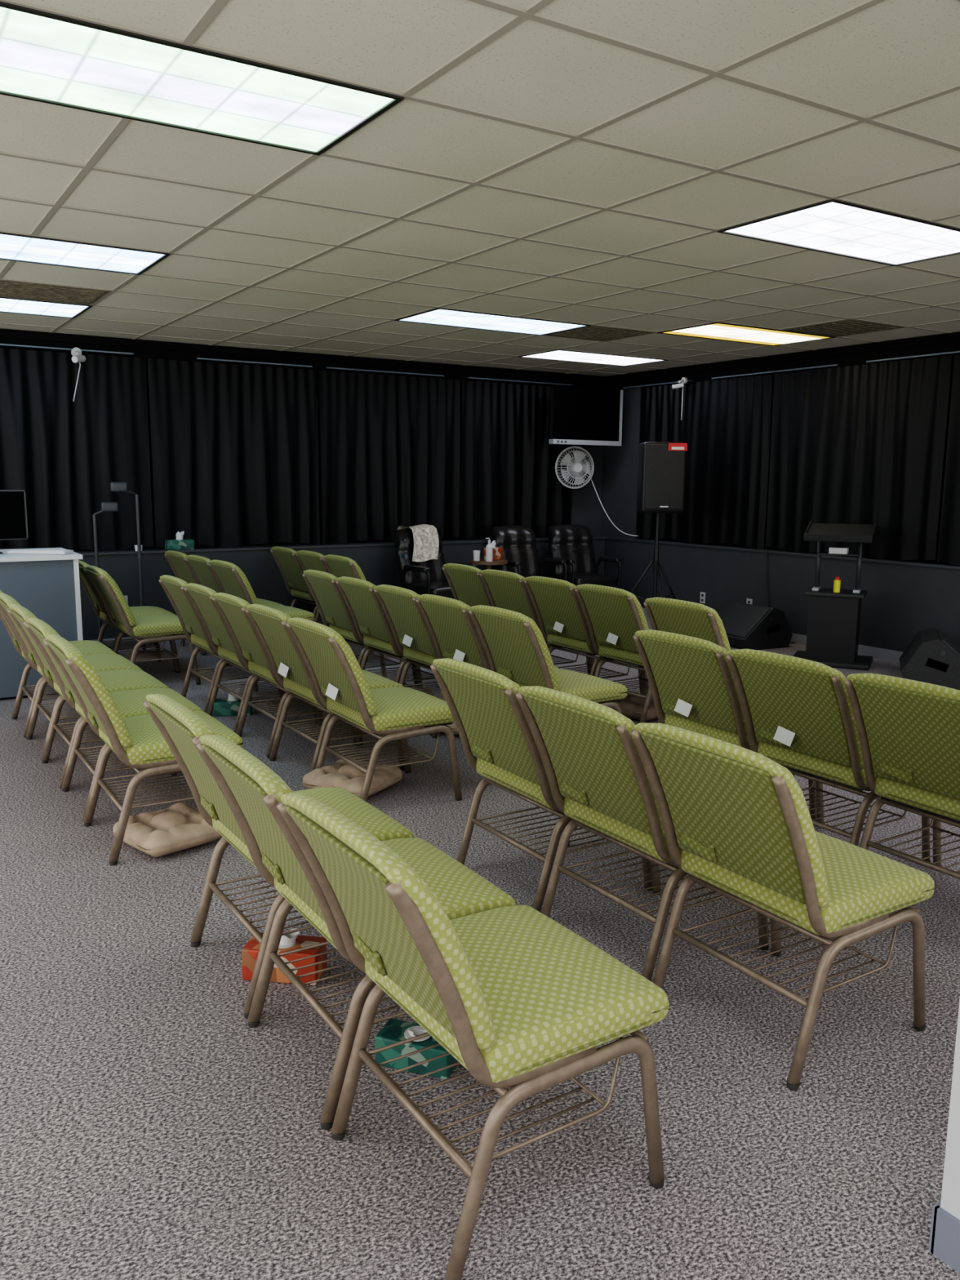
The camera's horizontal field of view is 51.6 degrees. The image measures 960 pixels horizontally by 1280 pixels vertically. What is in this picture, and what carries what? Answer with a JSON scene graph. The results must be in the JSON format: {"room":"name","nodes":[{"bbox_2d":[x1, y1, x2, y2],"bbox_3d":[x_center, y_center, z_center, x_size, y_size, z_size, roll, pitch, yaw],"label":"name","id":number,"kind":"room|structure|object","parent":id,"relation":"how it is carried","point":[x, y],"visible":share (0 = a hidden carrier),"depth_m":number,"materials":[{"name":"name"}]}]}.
{"room":"house of worship","nodes":[
{"label":"house of worship","id":0,"kind":"room"},
{"bbox_2d":[0,328,604,551],"bbox_3d":[-2.798,-1.336,9.073,10.280,2.660,0.212,-5,11,-32],"label":"wall","id":1,"kind":"structure","parent":0,"point":[586,507],"depth_m":9.78,"materials":[{"name":"black paint"}]},
{"bbox_2d":[0,342,133,355],"bbox_3d":[-3.641,-2.416,8.197,1.500,0.018,0.071,-5,11,-32],"label":"curtain rod","id":2,"kind":"object","parent":1,"relation":"attached to","point":[5,344],"depth_m":8.26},
{"bbox_2d":[0,347,154,550],"bbox_3d":[-3.624,-1.566,8.323,1.693,1.658,0.068,-5,11,-32],"label":"curtain","id":3,"kind":"object","parent":1,"relation":"hanging from","point":[65,454],"visible":0.91,"depth_m":8.44,"materials":[{"name":"fabric"}]},
{"bbox_2d":[147,358,319,547],"bbox_3d":[-2.229,-1.696,9.192,1.585,1.658,0.069,-5,11,-32],"label":"curtain","id":4,"kind":"object","parent":1,"relation":"hanging from","point":[235,446],"visible":1,"depth_m":9.16,"materials":[{"name":"fabric"}]},
{"bbox_2d":[196,357,312,367],"bbox_3d":[-2.077,-2.562,9.175,1.100,0.018,0.071,-5,11,-32],"label":"curtain rod","id":5,"kind":"object","parent":1,"relation":"attached to","point":[201,358],"depth_m":9.13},
{"bbox_2d":[73,535,605,639],"bbox_3d":[-2.826,-0.396,8.960,9.965,0.840,0.235,-5,11,-32],"label":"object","id":6,"kind":"structure","parent":1,"relation":"attached to","point":[377,561],"depth_m":9.29,"materials":[{"name":"grey paint"}]},
{"bbox_2d":[164,531,194,550],"bbox_3d":[-2.694,-0.893,8.898,0.240,0.164,0.100,-5,11,-32],"label":"tissue box","id":7,"kind":"object","parent":6,"relation":"on","point":[180,544],"visible":1,"depth_m":8.87,"materials":[{"name":"cardboard"}]},
{"bbox_2d":[326,366,444,377],"bbox_3d":[-0.937,-2.669,9.889,1.300,0.018,0.071,-5,11,-32],"label":"curtain rod","id":8,"kind":"object","parent":1,"relation":"attached to","point":[327,367],"depth_m":9.84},
{"bbox_2d":[319,370,460,543],"bbox_3d":[-0.879,-1.823,10.037,1.580,1.658,0.070,-5,11,-32],"label":"curtain","id":9,"kind":"object","parent":1,"relation":"hanging from","point":[390,445],"visible":0.97,"depth_m":10.00,"materials":[{"name":"fabric"}]},
{"bbox_2d":[460,380,573,539],"bbox_3d":[0.424,-1.946,10.859,1.489,1.658,0.064,-5,11,-30],"label":"curtain","id":10,"kind":"object","parent":1,"relation":"hanging from","point":[508,477],"visible":0.87,"depth_m":10.77,"materials":[{"name":"fabric"}]},
{"bbox_2d":[466,377,572,386],"bbox_3d":[0.436,-2.798,10.748,1.350,0.018,0.071,-5,11,-32],"label":"curtain rod","id":11,"kind":"object","parent":1,"relation":"attached to","point":[477,378],"depth_m":10.70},
{"bbox_2d":[548,385,622,445],"bbox_3d":[1.032,-2.444,10.908,0.940,0.600,0.528,-5,11,-32],"label":"wall-mounted television","id":12,"kind":"object","parent":1,"relation":"attached to","point":[579,415],"visible":1,"depth_m":10.68,"materials":[{"name":"black plastic"}]},
{"bbox_2d":[0,616,959,1279],"bbox_3d":[0.221,0.825,4.572,10.280,0.100,11.550,-5,11,-32],"label":"floor","id":13,"kind":"structure","parent":0,"point":[148,1131],"depth_m":2.46,"materials":[{"name":"carpet"}]},
{"bbox_2d":[0,547,83,697],"bbox_3d":[-3.684,-0.087,6.658,1.830,0.960,0.780,-5,11,-32],"label":"computer desk","id":14,"kind":"object","parent":13,"relation":"on","point":[46,585],"visible":0.56,"depth_m":6.67,"materials":[{"name":"wood"}]},
{"bbox_2d":[0,489,28,554],"bbox_3d":[-3.383,-0.799,6.719,0.580,0.430,0.160,-7,12,-38],"label":"computer monitor","id":15,"kind":"object","parent":14,"relation":"on","point":[13,512],"visible":1,"depth_m":6.81,"materials":[{"name":"black plastic"}]},
{"bbox_2d":[7,548,73,554],"bbox_3d":[-3.010,-0.605,6.799,0.400,0.026,0.140,1,9,2],"label":"keyboard","id":16,"kind":"object","parent":14,"relation":"on","point":[18,551],"visible":1,"depth_m":6.74,"materials":[{"name":"white plastic"}]},
{"bbox_2d":[0,589,116,737],"bbox_3d":[-2.569,0.086,5.970,0.671,0.866,0.540,-5,11,-32],"label":"chair","id":17,"kind":"object","parent":13,"relation":"on","point":[85,646],"visible":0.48,"depth_m":5.98,"materials":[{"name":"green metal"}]},
{"bbox_2d":[0,592,142,760],"bbox_3d":[-2.268,0.163,5.512,0.671,0.866,0.540,-5,11,-32],"label":"chair","id":18,"kind":"object","parent":13,"relation":"on","point":[100,662],"visible":0.43,"depth_m":5.52,"materials":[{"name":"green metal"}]},
{"bbox_2d":[7,604,168,789],"bbox_3d":[-1.974,0.242,5.049,0.671,0.866,0.540,-5,11,-32],"label":"chair","id":19,"kind":"object","parent":13,"relation":"on","point":[117,680],"visible":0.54,"depth_m":5.02,"materials":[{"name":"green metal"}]},
{"bbox_2d":[92,502,118,640],"bbox_3d":[-3.091,-0.475,8.067,0.289,1.280,0.259,1,9,5],"label":"microphone stand","id":20,"kind":"object","parent":13,"relation":"on","point":[104,506],"visible":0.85,"depth_m":8.01,"materials":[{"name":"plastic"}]},
{"bbox_2d":[25,617,202,820],"bbox_3d":[-1.675,0.320,4.586,0.671,0.866,0.540,-5,11,-32],"label":"chair","id":21,"kind":"object","parent":13,"relation":"on","point":[129,703],"visible":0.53,"depth_m":4.58,"materials":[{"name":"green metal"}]},
{"bbox_2d":[78,560,176,671],"bbox_3d":[-2.729,-0.189,7.641,0.671,0.866,0.540,-5,11,-32],"label":"chair","id":22,"kind":"object","parent":13,"relation":"on","point":[98,606],"visible":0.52,"depth_m":7.61,"materials":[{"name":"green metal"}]},
{"bbox_2d":[109,481,156,657],"bbox_3d":[-2.850,-0.578,8.215,0.335,1.440,0.260,-5,11,-32],"label":"microphone stand","id":23,"kind":"object","parent":13,"relation":"on","point":[115,486],"visible":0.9,"depth_m":8.17,"materials":[{"name":"metal"}]},
{"bbox_2d":[84,565,200,684],"bbox_3d":[-2.436,-0.111,7.178,0.671,0.866,0.540,-5,11,-32],"label":"chair","id":24,"kind":"object","parent":13,"relation":"on","point":[150,628],"visible":0.9,"depth_m":7.03,"materials":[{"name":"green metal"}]},
{"bbox_2d":[43,634,243,866],"bbox_3d":[-1.385,0.399,4.118,0.671,0.866,0.540,-5,11,-32],"label":"chair","id":25,"kind":"object","parent":13,"relation":"on","point":[138,743],"visible":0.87,"depth_m":3.90,"materials":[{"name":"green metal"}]},
{"bbox_2d":[112,802,222,857],"bbox_3d":[-1.279,0.776,4.087,0.361,0.128,0.361,9,13,43],"label":"floor cushion","id":26,"kind":"object","parent":13,"relation":"on","point":[178,827],"visible":0.84,"depth_m":3.99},
{"bbox_2d":[164,550,257,654],"bbox_3d":[-2.328,-0.353,8.666,0.671,0.866,0.540,-6,11,-35],"label":"chair","id":27,"kind":"object","parent":13,"relation":"on","point":[176,560],"visible":0.25,"depth_m":8.46,"materials":[{"name":"fabric"}]},
{"bbox_2d":[158,574,282,712],"bbox_3d":[-1.697,-0.001,6.549,0.671,0.866,0.540,-5,11,-32],"label":"chair","id":28,"kind":"object","parent":13,"relation":"on","point":[193,629],"visible":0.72,"depth_m":6.45,"materials":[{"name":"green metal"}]},
{"bbox_2d":[213,688,252,716],"bbox_3d":[-1.574,0.390,6.317,0.230,0.164,0.120,-1,9,-9],"label":"tissue box","id":29,"kind":"object","parent":13,"relation":"on","point":[229,706],"visible":0.71,"depth_m":6.26,"materials":[{"name":"cardboard"}]},
{"bbox_2d":[185,555,284,655],"bbox_3d":[-2.012,-0.277,8.216,0.671,0.866,0.540,-6,11,-34],"label":"chair","id":30,"kind":"object","parent":13,"relation":"on","point":[198,565],"visible":0.19,"depth_m":8.05,"materials":[{"name":"fabric"}]},
{"bbox_2d":[183,582,318,733],"bbox_3d":[-1.392,0.078,6.079,0.671,0.866,0.540,-5,11,-32],"label":"chair","id":31,"kind":"object","parent":13,"relation":"on","point":[220,639],"visible":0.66,"depth_m":5.99,"materials":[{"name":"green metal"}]},
{"bbox_2d":[208,560,315,675],"bbox_3d":[-1.700,-0.200,7.765,0.671,0.866,0.540,-6,11,-35],"label":"chair","id":32,"kind":"object","parent":13,"relation":"on","point":[231,580],"visible":0.4,"depth_m":7.56,"materials":[{"name":"fabric"}]},
{"bbox_2d":[142,693,414,1018],"bbox_3d":[-0.607,0.583,3.038,0.671,0.866,0.540,-5,11,-32],"label":"chair","id":33,"kind":"object","parent":13,"relation":"on","point":[181,729],"visible":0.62,"depth_m":2.98,"materials":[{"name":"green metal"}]},
{"bbox_2d":[241,928,326,985],"bbox_3d":[-0.594,0.948,3.019,0.230,0.144,0.120,2,9,8],"label":"tissue box","id":34,"kind":"object","parent":13,"relation":"on","point":[291,941],"visible":0.53,"depth_m":2.97,"materials":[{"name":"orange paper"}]},
{"bbox_2d":[212,592,356,758],"bbox_3d":[-1.092,0.158,5.605,0.671,0.866,0.540,-5,11,-32],"label":"chair","id":35,"kind":"object","parent":13,"relation":"on","point":[232,608],"visible":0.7,"depth_m":5.51,"materials":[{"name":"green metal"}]},
{"bbox_2d":[270,546,321,621],"bbox_3d":[-1.534,-0.442,9.254,0.671,0.866,0.540,-6,11,-34],"label":"chair","id":36,"kind":"object","parent":13,"relation":"on","point":[291,571],"visible":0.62,"depth_m":9.10,"materials":[{"name":"fabric"}]},
{"bbox_2d":[295,550,329,625],"bbox_3d":[-1.216,-0.366,8.806,0.671,0.866,0.540,-6,11,-34],"label":"chair","id":37,"kind":"object","parent":13,"relation":"on","point":[308,560],"visible":0.14,"depth_m":8.61,"materials":[{"name":"fabric"}]},
{"bbox_2d":[244,604,404,772],"bbox_3d":[-0.794,0.238,5.134,0.671,0.866,0.540,-5,11,-32],"label":"chair","id":38,"kind":"object","parent":13,"relation":"on","point":[268,623],"visible":0.58,"depth_m":5.04,"materials":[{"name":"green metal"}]},
{"bbox_2d":[277,662,288,677],"bbox_3d":[-0.996,0.152,5.027,0.083,0.071,0.013,9,13,43],"label":"paper card","id":39,"kind":"object","parent":38,"relation":"attached to","point":[283,669],"visible":1,"depth_m":5.03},
{"bbox_2d":[322,554,368,661],"bbox_3d":[-0.905,-0.289,8.351,0.671,0.866,0.540,-6,11,-33],"label":"chair","id":40,"kind":"object","parent":13,"relation":"on","point":[338,566],"visible":0.16,"depth_m":8.08,"materials":[{"name":"fabric"}]},
{"bbox_2d":[302,756,402,797],"bbox_3d":[-0.615,0.664,4.806,0.381,0.128,0.381,6,11,29],"label":"floor cushion","id":41,"kind":"object","parent":13,"relation":"on","point":[340,774],"visible":0.69,"depth_m":4.71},
{"bbox_2d":[195,734,516,1130],"bbox_3d":[-0.314,0.661,2.570,0.671,0.866,0.540,-5,11,-32],"label":"chair","id":42,"kind":"object","parent":13,"relation":"on","point":[253,791],"visible":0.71,"depth_m":2.47,"materials":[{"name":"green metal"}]},
{"bbox_2d":[302,569,417,686],"bbox_3d":[-0.838,-0.069,7.009,0.671,0.866,0.540,-5,11,-32],"label":"chair","id":43,"kind":"object","parent":13,"relation":"on","point":[333,610],"visible":0.56,"depth_m":6.86,"materials":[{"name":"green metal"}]},
{"bbox_2d":[285,617,462,801],"bbox_3d":[-0.494,0.318,4.659,0.671,0.866,0.540,-5,11,-32],"label":"chair","id":44,"kind":"object","parent":13,"relation":"on","point":[397,713],"visible":0.88,"depth_m":4.52,"materials":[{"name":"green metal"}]},
{"bbox_2d":[324,683,338,700],"bbox_3d":[-0.675,0.237,4.527,0.083,0.071,0.013,9,13,43],"label":"paper card","id":45,"kind":"object","parent":44,"relation":"attached to","point":[331,691],"visible":1,"depth_m":4.53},
{"bbox_2d":[335,576,435,687],"bbox_3d":[-0.536,0.009,6.550,0.671,0.866,0.540,-5,11,-32],"label":"chair","id":46,"kind":"object","parent":13,"relation":"on","point":[368,616],"visible":0.63,"depth_m":6.42,"materials":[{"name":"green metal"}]},
{"bbox_2d":[373,584,442,736],"bbox_3d":[-0.235,0.087,6.088,0.671,0.866,0.540,-5,11,-32],"label":"chair","id":47,"kind":"object","parent":13,"relation":"on","point":[403,615],"visible":0.49,"depth_m":5.96,"materials":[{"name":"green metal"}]},
{"bbox_2d":[402,634,413,647],"bbox_3d":[-0.435,0.004,5.962,0.083,0.071,0.013,9,13,43],"label":"paper card","id":48,"kind":"object","parent":47,"relation":"attached to","point":[407,640],"visible":1,"depth_m":5.96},
{"bbox_2d":[374,1018,457,1079],"bbox_3d":[-0.161,1.054,2.571,0.200,0.087,0.100,4,10,19],"label":"tissue box","id":49,"kind":"object","parent":13,"relation":"on","point":[394,1030],"visible":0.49,"depth_m":2.53,"materials":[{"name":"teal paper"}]},
{"bbox_2d":[394,524,477,599],"bbox_3d":[-0.470,-0.593,9.681,0.640,1.042,0.724,-7,12,-39],"label":"leather armchair","id":50,"kind":"object","parent":13,"relation":"on","point":[420,556],"visible":0.77,"depth_m":9.63,"materials":[{"name":"black leather"}]},
{"bbox_2d":[441,563,492,606],"bbox_3d":[0.122,-0.160,7.615,0.671,0.866,0.540,-5,11,-32],"label":"chair","id":51,"kind":"object","parent":13,"relation":"on","point":[465,583],"visible":0.19,"depth_m":7.43,"materials":[{"name":"fabric"}]},
{"bbox_2d":[275,792,668,1279],"bbox_3d":[-0.013,0.739,2.114,0.671,0.866,0.540,-5,11,-32],"label":"chair","id":52,"kind":"object","parent":13,"relation":"on","point":[524,1002],"visible":1,"depth_m":1.98,"materials":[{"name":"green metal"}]},
{"bbox_2d":[415,594,559,737],"bbox_3d":[0.050,0.166,5.622,0.671,0.866,0.540,-5,11,-32],"label":"chair","id":53,"kind":"object","parent":13,"relation":"on","point":[451,626],"visible":0.33,"depth_m":5.42,"materials":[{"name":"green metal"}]},
{"bbox_2d":[453,648,465,661],"bbox_3d":[-0.115,0.089,5.462,0.083,0.071,0.013,9,13,43],"label":"paper card","id":54,"kind":"object","parent":53,"relation":"attached to","point":[459,655],"visible":0.79,"depth_m":5.46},
{"bbox_2d":[469,559,507,569],"bbox_3d":[0.083,-0.450,9.915,0.380,0.690,0.380,-5,11,-32],"label":"side table","id":55,"kind":"object","parent":13,"relation":"on","point":[488,564],"visible":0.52,"depth_m":9.75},
{"bbox_2d":[485,537,493,561],"bbox_3d":[0.088,-0.886,9.724,0.075,0.230,0.069,-5,11,-32],"label":"pump bottle","id":56,"kind":"object","parent":55,"relation":"on","point":[489,548],"visible":1,"depth_m":9.70,"materials":[{"name":"white plastic"}]},
{"bbox_2d":[483,540,502,560],"bbox_3d":[0.130,-0.897,9.905,0.110,0.194,0.180,7,11,34],"label":"tissue box","id":57,"kind":"object","parent":55,"relation":"on","point":[497,552],"visible":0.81,"depth_m":9.88,"materials":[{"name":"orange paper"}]},
{"bbox_2d":[490,524,567,580],"bbox_3d":[0.477,-0.680,10.371,0.640,1.008,0.684,-5,11,-30],"label":"leather armchair","id":58,"kind":"object","parent":13,"relation":"on","point":[517,543],"visible":0.54,"depth_m":10.43,"materials":[{"name":"black leather"}]},
{"bbox_2d":[479,568,591,675],"bbox_3d":[0.409,-0.081,7.148,0.671,0.866,0.540,-5,11,-32],"label":"chair","id":59,"kind":"object","parent":13,"relation":"on","point":[508,590],"visible":0.29,"depth_m":6.95,"materials":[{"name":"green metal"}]},
{"bbox_2d":[430,657,652,911],"bbox_3d":[0.231,0.488,3.659,0.671,0.866,0.540,-5,11,-32],"label":"chair","id":60,"kind":"object","parent":13,"relation":"on","point":[491,724],"visible":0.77,"depth_m":3.51,"materials":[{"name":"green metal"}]},
{"bbox_2d":[468,604,627,714],"bbox_3d":[0.354,0.243,5.163,0.671,0.866,0.540,-5,11,-32],"label":"chair","id":61,"kind":"object","parent":13,"relation":"on","point":[515,647],"visible":0.59,"depth_m":5.00,"materials":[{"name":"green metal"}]},
{"bbox_2d":[524,576,644,694],"bbox_3d":[0.708,-0.003,6.687,0.671,0.866,0.540,-5,11,-32],"label":"chair","id":62,"kind":"object","parent":13,"relation":"on","point":[553,600],"visible":0.7,"depth_m":6.54,"materials":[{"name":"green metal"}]},
{"bbox_2d":[547,524,621,587],"bbox_3d":[1.088,-0.726,10.683,0.640,1.008,0.684,-4,10,-25],"label":"leather armchair","id":63,"kind":"object","parent":13,"relation":"on","point":[571,543],"visible":0.81,"depth_m":10.72,"materials":[{"name":"black leather"}]},
{"bbox_2d":[574,583,652,723],"bbox_3d":[1.004,0.075,6.225,0.671,0.866,0.540,-5,11,-32],"label":"chair","id":64,"kind":"object","parent":13,"relation":"on","point":[619,612],"visible":0.55,"depth_m":6.08,"materials":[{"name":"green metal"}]},
{"bbox_2d":[606,632,618,644],"bbox_3d":[0.814,-0.008,6.102,0.083,0.071,0.013,9,13,43],"label":"paper card","id":65,"kind":"object","parent":64,"relation":"attached to","point":[612,638],"visible":1,"depth_m":6.10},
{"bbox_2d":[614,691,657,720],"bbox_3d":[1.023,0.422,6.369,0.381,0.128,0.381,8,12,40],"label":"floor cushion","id":66,"kind":"object","parent":13,"relation":"on","point":[632,706],"visible":0.41,"depth_m":6.22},
{"bbox_2d":[515,685,768,981],"bbox_3d":[0.528,0.566,3.198,0.671,0.866,0.540,-5,11,-32],"label":"chair","id":67,"kind":"object","parent":13,"relation":"on","point":[588,749],"visible":0.76,"depth_m":3.04,"materials":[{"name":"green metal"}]},
{"bbox_2d":[630,441,687,600],"bbox_3d":[1.722,-0.951,9.482,0.900,1.845,0.791,-1,9,-7],"label":"speaker","id":68,"kind":"object","parent":13,"relation":"on","point":[662,465],"visible":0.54,"depth_m":9.34},
{"bbox_2d":[643,597,730,723],"bbox_3d":[1.325,0.187,5.559,0.671,0.866,0.540,-5,11,-32],"label":"chair","id":69,"kind":"object","parent":13,"relation":"on","point":[695,620],"visible":0.21,"depth_m":5.31,"materials":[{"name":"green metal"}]},
{"bbox_2d":[633,629,817,821],"bbox_3d":[1.085,0.377,4.382,0.671,0.866,0.540,-5,11,-32],"label":"chair","id":70,"kind":"object","parent":13,"relation":"on","point":[696,672],"visible":0.56,"depth_m":4.20,"materials":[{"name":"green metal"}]},
{"bbox_2d":[674,698,692,717],"bbox_3d":[0.875,0.292,4.271,0.083,0.071,0.013,9,13,43],"label":"paper card","id":71,"kind":"object","parent":70,"relation":"attached to","point":[682,707],"visible":1,"depth_m":4.27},
{"bbox_2d":[716,600,792,649],"bbox_3d":[2.457,-0.146,9.174,0.560,0.370,0.632,-4,10,-26],"label":"stage monitor","id":72,"kind":"object","parent":13,"relation":"on","point":[747,626],"visible":0.82,"depth_m":8.95,"materials":[{"name":"black paint"}]},
{"bbox_2d":[631,722,934,1090],"bbox_3d":[0.826,0.644,2.736,0.671,0.866,0.540,-5,11,-32],"label":"chair","id":73,"kind":"object","parent":13,"relation":"on","point":[740,822],"visible":1,"depth_m":2.58,"materials":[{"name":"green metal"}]},
{"bbox_2d":[725,648,930,862],"bbox_3d":[1.377,0.456,3.918,0.671,0.866,0.540,-5,11,-32],"label":"chair","id":74,"kind":"object","parent":13,"relation":"on","point":[808,699],"visible":0.7,"depth_m":3.74,"materials":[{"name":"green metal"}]},
{"bbox_2d":[773,725,795,746],"bbox_3d":[1.169,0.369,3.813,0.083,0.071,0.013,9,13,43],"label":"paper card","id":75,"kind":"object","parent":74,"relation":"attached to","point":[782,735],"visible":1,"depth_m":3.81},
{"bbox_2d":[792,520,875,670],"bbox_3d":[2.944,-0.387,8.209,0.620,1.165,0.500,5,10,25],"label":"lectern","id":76,"kind":"object","parent":13,"relation":"on","point":[833,620],"visible":0.91,"depth_m":8.11,"materials":[{"name":"black paint"}]},
{"bbox_2d":[833,576,840,592],"bbox_3d":[2.918,-0.453,8.109,0.052,0.125,0.052,-5,11,-32],"label":"spray bottle","id":77,"kind":"object","parent":76,"relation":"on","point":[837,584],"visible":1,"depth_m":8.09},
{"bbox_2d":[844,673,959,879],"bbox_3d":[1.670,0.535,3.451,0.671,0.866,0.540,-5,11,-32],"label":"chair","id":78,"kind":"object","parent":13,"relation":"on","point":[908,730],"visible":0.99,"depth_m":3.37,"materials":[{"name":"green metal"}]},
{"bbox_2d":[899,627,959,689],"bbox_3d":[3.486,0.135,7.507,0.560,0.370,0.632,4,10,21],"label":"stage monitor","id":79,"kind":"object","parent":13,"relation":"on","point":[931,656],"visible":1,"depth_m":7.26,"materials":[{"name":"black paint"}]},
{"bbox_2d":[0,0,959,376],"bbox_3d":[0.245,-1.896,4.127,10.280,0.106,11.550,-5,11,-32],"label":"ceiling","id":80,"kind":"structure","parent":0,"point":[580,162],"depth_m":3.90,"materials":[{"name":"tile"}]},
{"bbox_2d":[0,297,92,318],"bbox_3d":[-3.427,-2.310,6.793,1.340,0.011,0.655,-5,11,-32],"label":"ceiling light panel","id":81,"kind":"object","parent":80,"relation":"in","point":[12,305],"depth_m":6.99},
{"bbox_2d":[0,280,109,305],"bbox_3d":[-2.793,-2.243,6.424,0.630,0.013,0.615,-5,11,-32],"label":"ceiling vent","id":82,"kind":"object","parent":80,"relation":"in","point":[11,289],"depth_m":6.38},
{"bbox_2d":[71,346,85,401],"bbox_3d":[-3.328,-2.206,8.239,0.120,0.440,0.160,-5,11,-32],"label":"security camera","id":83,"kind":"object","parent":80,"relation":"hanging from","point":[76,353],"visible":1,"depth_m":8.24,"materials":[{"name":"white plastic"}]},
{"bbox_2d":[0,231,170,275],"bbox_3d":[-2.376,-2.033,5.156,1.340,0.011,0.655,-5,11,-32],"label":"ceiling light panel","id":84,"kind":"object","parent":80,"relation":"in","point":[14,247],"depth_m":5.28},
{"bbox_2d":[0,1,404,155],"bbox_3d":[-0.975,-1.663,2.973,1.340,0.011,0.655,-5,11,-32],"label":"ceiling light panel","id":85,"kind":"object","parent":80,"relation":"in","point":[46,57],"depth_m":2.99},
{"bbox_2d":[394,307,591,335],"bbox_3d":[0.105,-2.390,7.473,1.340,0.011,0.655,-5,11,-32],"label":"ceiling light panel","id":86,"kind":"object","parent":80,"relation":"in","point":[438,316],"depth_m":7.46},
{"bbox_2d":[518,349,668,366],"bbox_3d":[1.102,-2.734,9.628,1.340,0.011,0.655,-5,11,-32],"label":"ceiling light panel","id":87,"kind":"object","parent":80,"relation":"in","point":[557,354],"depth_m":9.62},
{"bbox_2d":[544,325,653,341],"bbox_3d":[0.954,-2.469,8.005,0.630,0.013,0.615,-5,11,-32],"label":"ceiling vent","id":88,"kind":"object","parent":80,"relation":"in","point":[591,332],"depth_m":7.96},
{"bbox_2d":[671,377,687,420],"bbox_3d":[2.036,-2.470,10.155,0.156,0.432,0.112,-5,11,-32],"label":"security camera","id":89,"kind":"object","parent":80,"relation":"hanging from","point":[684,380],"visible":1,"depth_m":10.13,"materials":[{"name":"white plastic"}]},
{"bbox_2d":[657,322,835,346],"bbox_3d":[2.153,-2.457,7.990,1.340,0.011,0.655,-5,11,-32],"label":"ceiling light panel","id":90,"kind":"object","parent":80,"relation":"in","point":[715,331],"depth_m":7.98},
{"bbox_2d":[717,199,959,266],"bbox_3d":[1.856,-1.929,4.744,1.340,0.011,0.655,-5,11,-32],"label":"ceiling light panel","id":91,"kind":"object","parent":80,"relation":"in","point":[833,226],"depth_m":4.68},
{"bbox_2d":[784,319,902,337],"bbox_3d":[2.786,-2.390,7.622,0.630,0.013,0.615,-5,11,-32],"label":"ceiling vent","id":92,"kind":"object","parent":80,"relation":"in","point":[846,327],"depth_m":7.58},
{"bbox_2d":[595,333,959,652],"bbox_3d":[4.497,-0.917,6.901,0.315,2.660,11.350,-5,11,-32],"label":"wall","id":93,"kind":"structure","parent":0,"point":[904,598],"depth_m":9.46,"materials":[{"name":"black paint"}]},
{"bbox_2d":[88,636,187,648],"bbox_3d":[-2.765,-0.011,8.934,9.980,0.090,0.012,-5,11,-32],"label":"baseboard","id":94,"kind":"structure","parent":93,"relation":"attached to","point":[127,637],"depth_m":8.73,"materials":[{"name":"plastic"}]},
{"bbox_2d":[0,328,959,382],"bbox_3d":[0.213,-1.790,4.005,10.080,0.064,11.350,-5,11,-32],"label":"trim","id":95,"kind":"structure","parent":93,"relation":"attached to","point":[12,334],"depth_m":9.20,"materials":[{"name":"black paint"}]},
{"bbox_2d":[555,446,638,536],"bbox_3d":[1.309,-1.652,11.009,0.915,0.981,0.362,5,10,24],"label":"wall fan","id":96,"kind":"object","parent":93,"relation":"attached to","point":[579,456],"depth_m":11.03,"materials":[{"name":"white plastic"}]},
{"bbox_2d":[622,379,693,388],"bbox_3d":[1.903,-2.735,10.630,0.071,0.018,1.050,-5,11,-32],"label":"curtain rod","id":97,"kind":"object","parent":93,"relation":"attached to","point":[689,380],"visible":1,"depth_m":10.62,"materials":[{"name":"metal"}]},
{"bbox_2d":[641,607,903,662],"bbox_3d":[4.422,0.379,6.934,0.012,0.090,11.118,-5,11,-32],"label":"baseboard","id":98,"kind":"structure","parent":93,"relation":"attached to","point":[879,653],"depth_m":8.55,"materials":[{"name":"plastic"}]},
{"bbox_2d":[711,364,839,379],"bbox_3d":[2.745,-2.513,9.318,0.071,0.018,1.500,-5,11,-32],"label":"curtain rod","id":99,"kind":"object","parent":93,"relation":"attached to","point":[831,365],"visible":1,"depth_m":9.22,"materials":[{"name":"metal"}]},
{"bbox_2d":[639,373,772,549],"bbox_3d":[2.256,-1.804,10.156,0.061,1.638,1.780,-5,11,-32],"label":"curtain","id":100,"kind":"object","parent":99,"relation":"hanging from","point":[725,424],"visible":0.86,"depth_m":9.96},
{"bbox_2d":[866,350,959,362],"bbox_3d":[3.761,-2.246,7.735,0.071,0.018,1.700,-5,11,-32],"label":"curtain rod","id":101,"kind":"object","parent":93,"relation":"attached to","point":[951,352],"visible":1,"depth_m":8.05,"materials":[{"name":"metal"}]},
{"bbox_2d":[765,355,952,560],"bbox_3d":[3.215,-1.551,8.655,0.060,1.638,1.782,-5,11,-32],"label":"curtain","id":102,"kind":"object","parent":101,"relation":"hanging from","point":[864,443],"visible":0.94,"depth_m":8.53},
{"bbox_2d":[937,354,959,565],"bbox_3d":[4.177,-1.297,7.157,0.077,1.638,1.786,-5,11,-32],"label":"curtain","id":103,"kind":"object","parent":101,"relation":"hanging from","point":[948,546],"visible":1,"depth_m":7.86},
{"bbox_2d":[940,1000,959,1219],"bbox_3d":[1.829,0.113,0.461,0.160,2.660,3.180,-5,11,-32],"label":"wall partition","id":104,"kind":"structure","parent":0,"point":[950,1194],"depth_m":1.91,"materials":[{"name":"white paint"}]},
{"bbox_2d":[928,1200,959,1273],"bbox_3d":[1.815,1.375,0.671,0.180,0.100,3.190,-5,11,-32],"label":"baseboard","id":105,"kind":"structure","parent":104,"relation":"attached to","point":[944,1233],"depth_m":1.93,"materials":[{"name":"grey plastic"}]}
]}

